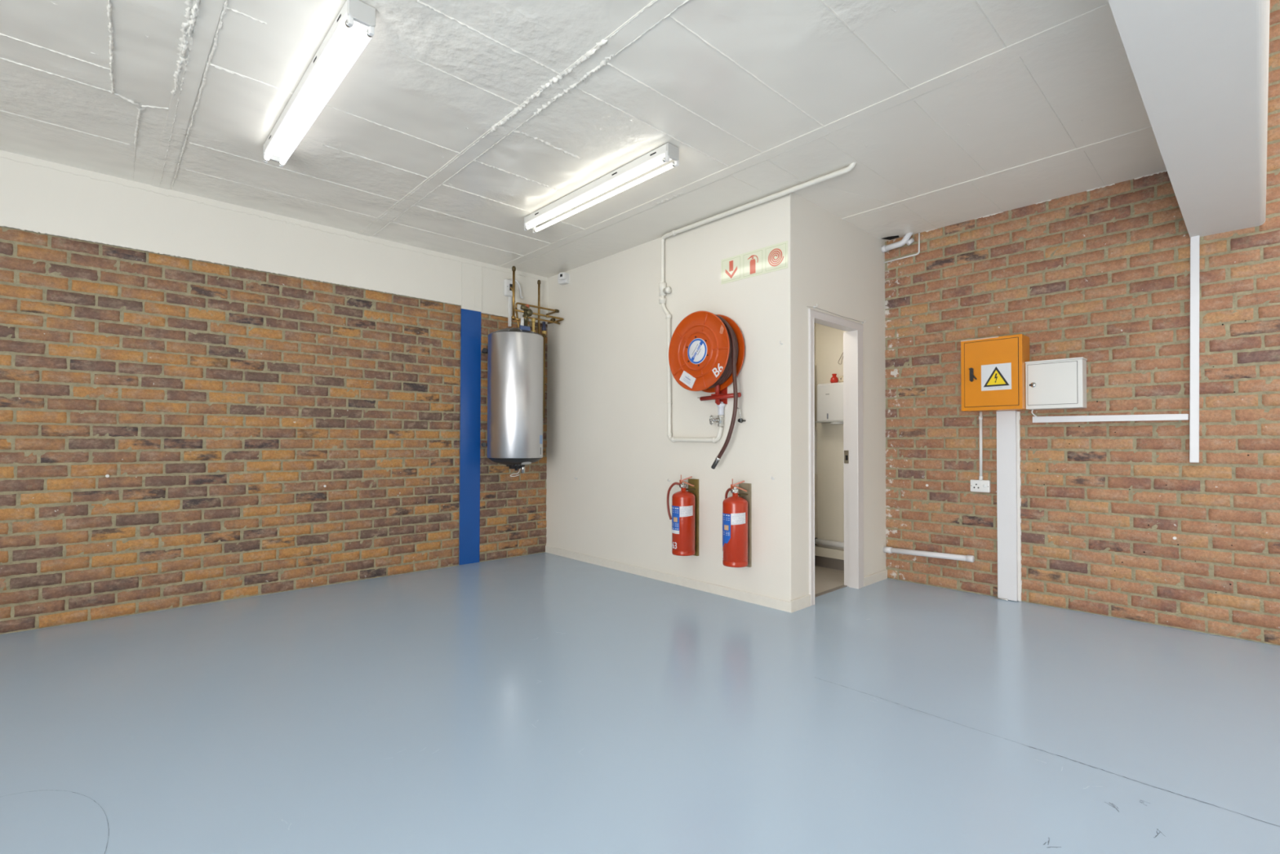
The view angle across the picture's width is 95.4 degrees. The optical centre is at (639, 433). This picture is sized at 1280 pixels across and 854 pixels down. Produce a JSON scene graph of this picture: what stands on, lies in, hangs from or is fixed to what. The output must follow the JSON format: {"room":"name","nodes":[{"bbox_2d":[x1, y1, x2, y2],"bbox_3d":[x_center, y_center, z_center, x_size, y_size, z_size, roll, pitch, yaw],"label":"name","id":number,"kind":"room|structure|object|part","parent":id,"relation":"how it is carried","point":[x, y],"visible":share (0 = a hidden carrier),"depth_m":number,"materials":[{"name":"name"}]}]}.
{"room":"empty industrial unit","nodes":[
{"label":"empty industrial unit","id":0,"kind":"room"},
{"bbox_2d":[0,156,547,634],"bbox_3d":[-3.455,-0.261,3.923,6.717,2.930,0.214,1,-1,-43],"label":"wall","id":1,"kind":"structure","parent":0,"point":[218,404],"depth_m":4.19,"materials":[{"name":"brick"}]},
{"bbox_2d":[0,150,546,309],"bbox_3d":[-2.602,-1.426,4.593,4.449,0.475,0.010,1,-1,-43],"label":"trim","id":2,"kind":"structure","parent":1,"relation":"attached to","point":[17,157],"depth_m":4.28,"materials":[{"name":"beige paint"}]},
{"bbox_2d":[480,324,543,476],"bbox_3d":[-1.195,-0.293,5.528,0.514,1.395,0.564,1,-1,-43],"label":"water heater","id":3,"kind":"object","parent":1,"relation":"attached to","point":[515,360],"visible":1,"depth_m":5.29,"materials":[{"name":"metal"}]},
{"bbox_2d":[520,464,524,472],"bbox_3d":[-1.105,0.333,5.501,0.036,0.085,0.036,1,-1,-43],"label":"outlet","id":4,"kind":"object","parent":3,"relation":"attached to","point":[522,467],"depth_m":5.49,"materials":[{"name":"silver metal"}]},
{"bbox_2d":[503,278,523,326],"bbox_3d":[-1.258,-1.305,5.814,0.213,0.486,0.060,1,-1,-43],"label":"switch","id":5,"kind":"object","parent":1,"relation":"attached to","point":[508,283],"visible":0.87,"depth_m":5.78,"materials":[{"name":"white plastic"}]},
{"bbox_2d":[510,266,564,417],"bbox_3d":[-1.013,-0.883,5.784,0.344,1.443,0.587,0,-1,32],"label":"copper pipework","id":6,"kind":"object","parent":1,"relation":"attached to","point":[527,312],"visible":0.98,"depth_m":5.68,"materials":[{"name":"gold metal"}]},
{"bbox_2d":[0,0,1167,277],"bbox_3d":[-1.191,-1.741,2.573,8.537,0.143,5.309,1,-1,-43],"label":"ceiling","id":7,"kind":"structure","parent":0,"point":[456,122],"depth_m":3.00,"materials":[{"name":"white paint"}]},
{"bbox_2d":[262,0,375,167],"bbox_3d":[-1.623,-1.634,2.853,0.105,0.105,1.560,1,-1,-43],"label":"fluorescent light","id":8,"kind":"object","parent":7,"relation":"attached to","point":[353,27],"visible":1,"depth_m":2.65,"materials":[{"name":"white plastic"}]},
{"bbox_2d":[524,142,679,233],"bbox_3d":[-0.331,-1.613,3.941,0.105,0.105,1.540,1,-1,-43],"label":"fluorescent light","id":9,"kind":"object","parent":7,"relation":"attached to","point":[663,154],"visible":1,"depth_m":3.78,"materials":[{"name":"white plastic"}]},
{"bbox_2d":[881,235,899,239],"bbox_3d":[2.116,-1.645,4.905,0.080,0.004,0.130,1,-1,-43],"label":"bracket","id":10,"kind":"object","parent":7,"relation":"attached to","point":[891,237],"depth_m":4.90,"materials":[{"name":"black metal"}]},
{"bbox_2d":[880,232,914,253],"bbox_3d":[2.164,-1.613,4.885,0.068,0.140,0.263,1,-1,-43],"label":"pipe","id":11,"kind":"object","parent":7,"relation":"attached to","point":[905,239],"visible":0.96,"depth_m":4.85,"materials":[{"name":"plastic"}]},
{"bbox_2d":[0,551,1279,853],"bbox_3d":[0.587,1.234,0.622,8.537,0.154,10.529,1,-1,-43],"label":"floor","id":12,"kind":"structure","parent":0,"point":[540,703],"depth_m":2.37,"materials":[{"name":"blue paint"}]},
{"bbox_2d":[458,308,480,564],"bbox_3d":[-1.625,0.031,5.538,0.206,2.404,0.058,1,-1,-43],"label":"steel column","id":13,"kind":"structure","parent":12,"relation":"on","point":[470,321],"depth_m":5.52,"materials":[{"name":"blue metal"}]},
{"bbox_2d":[994,596,1008,600],"bbox_3d":[2.673,1.218,4.295,0.067,0.012,0.085,1,-1,-43],"label":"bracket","id":14,"kind":"object","parent":12,"relation":"on","point":[997,597],"visible":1,"depth_m":4.27,"materials":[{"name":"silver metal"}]},
{"bbox_2d":[546,193,791,601],"bbox_3d":[0.058,-0.220,5.093,0.110,2.900,2.951,1,-1,-43],"label":"wall","id":15,"kind":"structure","parent":0,"point":[607,419],"depth_m":4.89,"materials":[{"name":"beige paint"}]},
{"bbox_2d":[557,271,569,284],"bbox_3d":[-0.777,-1.556,5.851,0.122,0.101,0.101,0,-1,32],"label":"sensor","id":16,"kind":"object","parent":15,"relation":"attached to","point":[563,277],"visible":1,"depth_m":5.83,"materials":[{"name":"white plastic"}]},
{"bbox_2d":[545,545,789,612],"bbox_3d":[0.017,1.194,5.021,0.013,0.070,2.931,1,-1,-43],"label":"baseboard","id":17,"kind":"structure","parent":15,"relation":"attached to","point":[772,602],"depth_m":4.69,"materials":[{"name":"paint"}]},
{"bbox_2d":[666,474,695,555],"bbox_3d":[0.330,0.628,4.511,0.225,0.612,0.182,0,-1,-6],"label":"fire extinguisher","id":18,"kind":"object","parent":15,"relation":"attached to","point":[682,517],"visible":1,"depth_m":4.44,"materials":[{"name":"red metal"}]},
{"bbox_2d":[688,478,698,555],"bbox_3d":[0.422,0.660,4.593,0.020,0.600,0.100,1,-1,-43],"label":"board","id":19,"kind":"object","parent":15,"relation":"attached to","point":[694,482],"visible":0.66,"depth_m":4.56,"materials":[{"name":"brown wood"}]},
{"bbox_2d":[668,311,746,469],"bbox_3d":[0.504,-0.318,4.372,0.228,1.167,0.605,1,-1,-43],"label":"hose reel","id":20,"kind":"object","parent":15,"relation":"attached to","point":[706,350],"visible":1,"depth_m":4.27,"materials":[{"name":"orange metal"}]},
{"bbox_2d":[687,338,706,363],"bbox_3d":[0.422,-0.607,4.307,0.001,0.184,0.184,1,-1,-43],"label":"print","id":21,"kind":"object","parent":20,"relation":"attached to","point":[696,348],"depth_m":4.31},
{"bbox_2d":[722,478,747,567],"bbox_3d":[0.679,0.631,4.155,0.179,0.612,0.196,0,-1,10],"label":"fire extinguisher","id":22,"kind":"object","parent":15,"relation":"attached to","point":[735,508],"visible":1,"depth_m":4.07,"materials":[{"name":"red metal"}]},
{"bbox_3d":[0.606,0.663,4.093,0.003,0.035,0.041,1,-1,-37],"label":"label panel","id":23,"kind":"part","parent":22,"relation":"part of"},
{"bbox_3d":[0.711,0.392,4.143,0.099,0.046,0.022,0,-1,12],"label":"carry handle","id":24,"kind":"part","parent":22,"relation":"part of","materials":[{"name":"red metal"}]},
{"bbox_2d":[738,483,751,567],"bbox_3d":[0.763,0.663,4.229,0.020,0.600,0.100,1,-1,-43],"label":"board","id":25,"kind":"object","parent":15,"relation":"attached to","point":[747,486],"visible":0.49,"depth_m":4.20,"materials":[{"name":"brown wood"}]},
{"bbox_2d":[720,240,787,284],"bbox_3d":[0.816,-1.228,4.217,0.006,0.189,0.584,1,-1,-43],"label":"safety sign","id":26,"kind":"object","parent":15,"relation":"attached to","point":[771,258],"visible":1,"depth_m":4.20,"materials":[{"name":"beige plastic"}]},
{"bbox_2d":[658,162,856,443],"bbox_3d":[0.731,-0.810,4.201,0.129,1.762,1.740,1,-1,-42],"label":"pipe","id":27,"kind":"object","parent":15,"relation":"attached to","point":[663,289],"visible":0.98,"depth_m":4.51,"materials":[{"name":"metal"}]},
{"bbox_2d":[666,314,671,319],"bbox_3d":[0.234,-0.959,4.791,0.045,0.036,0.045,1,-1,-43],"label":"socket","id":28,"kind":"object","parent":27,"relation":"attached to","point":[668,316],"depth_m":4.77,"materials":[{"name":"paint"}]},
{"bbox_2d":[813,322,816,474],"bbox_3d":[1.085,-0.208,5.071,1.360,2.880,0.200,1,-1,-43],"label":"wall","id":29,"kind":"structure","parent":0,"point":[814,322],"depth_m":5.46,"materials":[{"name":"paint"}]},
{"bbox_2d":[814,430,816,473],"bbox_3d":[1.369,0.170,5.189,0.769,0.406,0.008,1,-1,-43],"label":"door frame","id":30,"kind":"structure","parent":29,"relation":"attached to","point":[815,430],"depth_m":5.44,"materials":[{"name":"white wood"}]},
{"bbox_2d":[814,555,844,570],"bbox_3d":[1.302,1.177,4.814,1.359,0.105,0.645,1,-1,-43],"label":"baseboard","id":31,"kind":"structure","parent":29,"relation":"attached to","point":[824,562],"depth_m":5.33,"materials":[{"name":"tile"}]},
{"bbox_2d":[790,192,886,599],"bbox_3d":[1.530,-0.225,4.527,1.476,2.900,0.113,1,-1,-43],"label":"wall","id":32,"kind":"structure","parent":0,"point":[837,266],"depth_m":4.42,"materials":[{"name":"beige paint"}]},
{"bbox_2d":[789,594,810,613],"bbox_3d":[1.110,1.176,4.027,0.248,0.080,0.013,1,-1,-43],"label":"baseboard","id":33,"kind":"structure","parent":32,"relation":"attached to","point":[803,602],"depth_m":4.01,"materials":[{"name":"paint"}]},
{"bbox_2d":[808,308,863,605],"bbox_3d":[1.460,0.170,4.443,0.810,2.107,0.131,1,-1,-43],"label":"door frame","id":34,"kind":"structure","parent":32,"relation":"attached to","point":[853,466],"depth_m":4.63,"materials":[{"name":"paint"}]},
{"bbox_3d":[1.665,0.190,4.684,0.005,0.105,0.050,1,-1,-43],"label":"strike plate","id":35,"kind":"part","parent":34,"relation":"part of","materials":[{"name":"silver metal"}]},
{"bbox_2d":[815,0,1279,645],"bbox_3d":[3.279,-1.082,3.812,0.102,4.600,5.855,1,-1,-43],"label":"wall","id":36,"kind":"structure","parent":0,"point":[1101,276],"depth_m":3.90,"materials":[{"name":"orange brick"}]},
{"bbox_2d":[815,382,843,424],"bbox_3d":[1.799,-0.268,5.218,0.140,0.371,0.436,1,-1,-43],"label":"paper towel dispenser","id":37,"kind":"object","parent":36,"relation":"attached to","point":[829,395],"visible":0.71,"depth_m":5.23,"materials":[{"name":"white plastic"}]},
{"bbox_2d":[815,420,843,422],"bbox_3d":[1.796,-0.105,5.213,0.117,0.012,0.436,1,-1,-43],"label":"tray","id":38,"kind":"object","parent":37,"relation":"on","point":[818,421],"depth_m":5.24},
{"bbox_2d":[830,373,838,382],"bbox_3d":[1.757,-0.496,5.266,0.072,0.084,0.072,1,-1,-43],"label":"air freshener","id":39,"kind":"object","parent":37,"relation":"on","point":[833,379],"visible":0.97,"depth_m":5.24,"materials":[{"name":"red plastic"}]},
{"bbox_2d":[838,375,843,382],"bbox_3d":[1.809,-0.485,5.219,0.017,0.060,0.060,1,-1,-43],"label":"tape roll","id":40,"kind":"object","parent":37,"relation":"on","point":[841,376],"visible":0.79,"depth_m":5.22,"materials":[{"name":"beige paper"}]},
{"bbox_2d":[814,546,844,559],"bbox_3d":[1.808,1.089,5.225,0.038,0.084,0.538,1,-1,-43],"label":"pipe boxing","id":41,"kind":"object","parent":36,"relation":"attached to","point":[837,553],"visible":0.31,"depth_m":5.29,"materials":[{"name":"paint"}]},
{"bbox_2d":[814,537,844,548],"bbox_3d":[1.809,1.000,5.213,0.068,0.068,0.528,1,-1,-43],"label":"pipe","id":42,"kind":"object","parent":36,"relation":"attached to","point":[817,541],"visible":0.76,"depth_m":5.28,"materials":[{"name":"white plastic"}]},
{"bbox_2d":[814,584,847,597],"bbox_3d":[1.531,1.223,4.570,1.360,0.007,0.033,1,-1,-43],"label":"trim","id":43,"kind":"structure","parent":36,"relation":"attached to","point":[843,585],"depth_m":4.51,"materials":[{"name":"metal"}]},
{"bbox_2d":[863,568,887,586],"bbox_3d":[1.945,1.194,4.810,0.425,0.074,0.013,1,-1,-43],"label":"baseboard","id":44,"kind":"structure","parent":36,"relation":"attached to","point":[868,580],"depth_m":4.80,"materials":[{"name":"paint"}]},
{"bbox_2d":[884,232,919,262],"bbox_3d":[2.196,-1.552,4.887,0.013,0.188,0.298,1,-1,-43],"label":"conduit","id":45,"kind":"object","parent":36,"relation":"attached to","point":[918,252],"visible":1,"depth_m":4.82,"materials":[{"name":"white plastic"}]},
{"bbox_2d":[883,546,974,562],"bbox_3d":[2.306,0.973,4.690,0.052,0.071,0.692,1,-1,-43],"label":"pipe","id":46,"kind":"object","parent":36,"relation":"attached to","point":[971,558],"visible":1,"depth_m":4.65,"materials":[{"name":"plastic"}]},
{"bbox_2d":[970,411,990,492],"bbox_3d":[2.588,0.142,4.432,0.033,0.611,0.134,1,-1,-43],"label":"power socket","id":47,"kind":"object","parent":36,"relation":"attached to","point":[980,485],"visible":1,"depth_m":4.42,"materials":[{"name":"white plastic"}]},
{"bbox_2d":[960,333,1029,412],"bbox_3d":[2.605,-0.434,4.282,0.227,0.535,0.396,1,-1,-43],"label":"electrical box","id":48,"kind":"object","parent":36,"relation":"attached to","point":[993,369],"visible":1,"depth_m":4.20,"materials":[{"name":"orange metal"}]},
{"bbox_3d":[2.449,-0.432,4.301,0.019,0.105,0.022,1,-1,-43],"label":"handle","id":49,"kind":"part","parent":48,"relation":"part of","materials":[{"name":"black plastic"}]},
{"bbox_2d":[996,410,1017,601],"bbox_3d":[2.706,0.527,4.290,0.045,1.386,0.124,1,-1,-43],"label":"duct","id":50,"kind":"object","parent":36,"relation":"attached to","point":[1006,420],"visible":1,"depth_m":4.27,"materials":[{"name":"plastic"}]},
{"bbox_2d":[1016,411,1022,601],"bbox_3d":[2.768,0.531,4.247,0.014,1.380,0.022,1,-1,-43],"label":"fillet","id":51,"kind":"object","parent":36,"relation":"attached to","point":[1018,413],"visible":1,"depth_m":4.24,"materials":[{"name":"white paint"}]},
{"bbox_2d":[1025,356,1087,409],"bbox_3d":[2.887,-0.338,4.043,0.140,0.335,0.332,1,-1,-43],"label":"meter box","id":52,"kind":"object","parent":36,"relation":"attached to","point":[1053,384],"visible":1,"depth_m":3.99,"materials":[{"name":"white metal"}]},
{"bbox_3d":[2.835,-0.341,4.009,0.003,0.282,0.282,1,-1,-43],"label":"door","id":53,"kind":"part","parent":52,"relation":"part of","materials":[{"name":"white metal"}]},
{"bbox_2d":[1025,356,1087,363],"bbox_3d":[2.887,-0.500,4.046,0.140,0.010,0.332,1,-1,-43],"label":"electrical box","id":54,"kind":"object","parent":52,"relation":"attached to","point":[1081,359],"depth_m":3.96,"materials":[{"name":"white metal"}]},
{"bbox_2d":[1032,413,1188,422],"bbox_3d":[3.103,-0.101,3.887,0.034,0.046,0.815,1,-1,-43],"label":"conduit","id":55,"kind":"object","parent":36,"relation":"attached to","point":[1157,416],"visible":1,"depth_m":3.85,"materials":[{"name":"plastic"}]},
{"bbox_2d":[1189,235,1199,462],"bbox_3d":[3.402,-0.514,3.571,0.038,1.388,0.057,1,-1,-43],"label":"conduit","id":56,"kind":"object","parent":36,"relation":"attached to","point":[1194,241],"visible":1,"depth_m":3.56,"materials":[{"name":"plastic"}]},
{"bbox_2d":[1107,0,1270,236],"bbox_3d":[0.518,-2.398,0.695,8.247,2.280,0.318,1,-1,-43],"label":"ceiling beam","id":57,"kind":"structure","parent":0,"point":[1200,68],"depth_m":2.12,"materials":[{"name":"white paint"}]}
]}

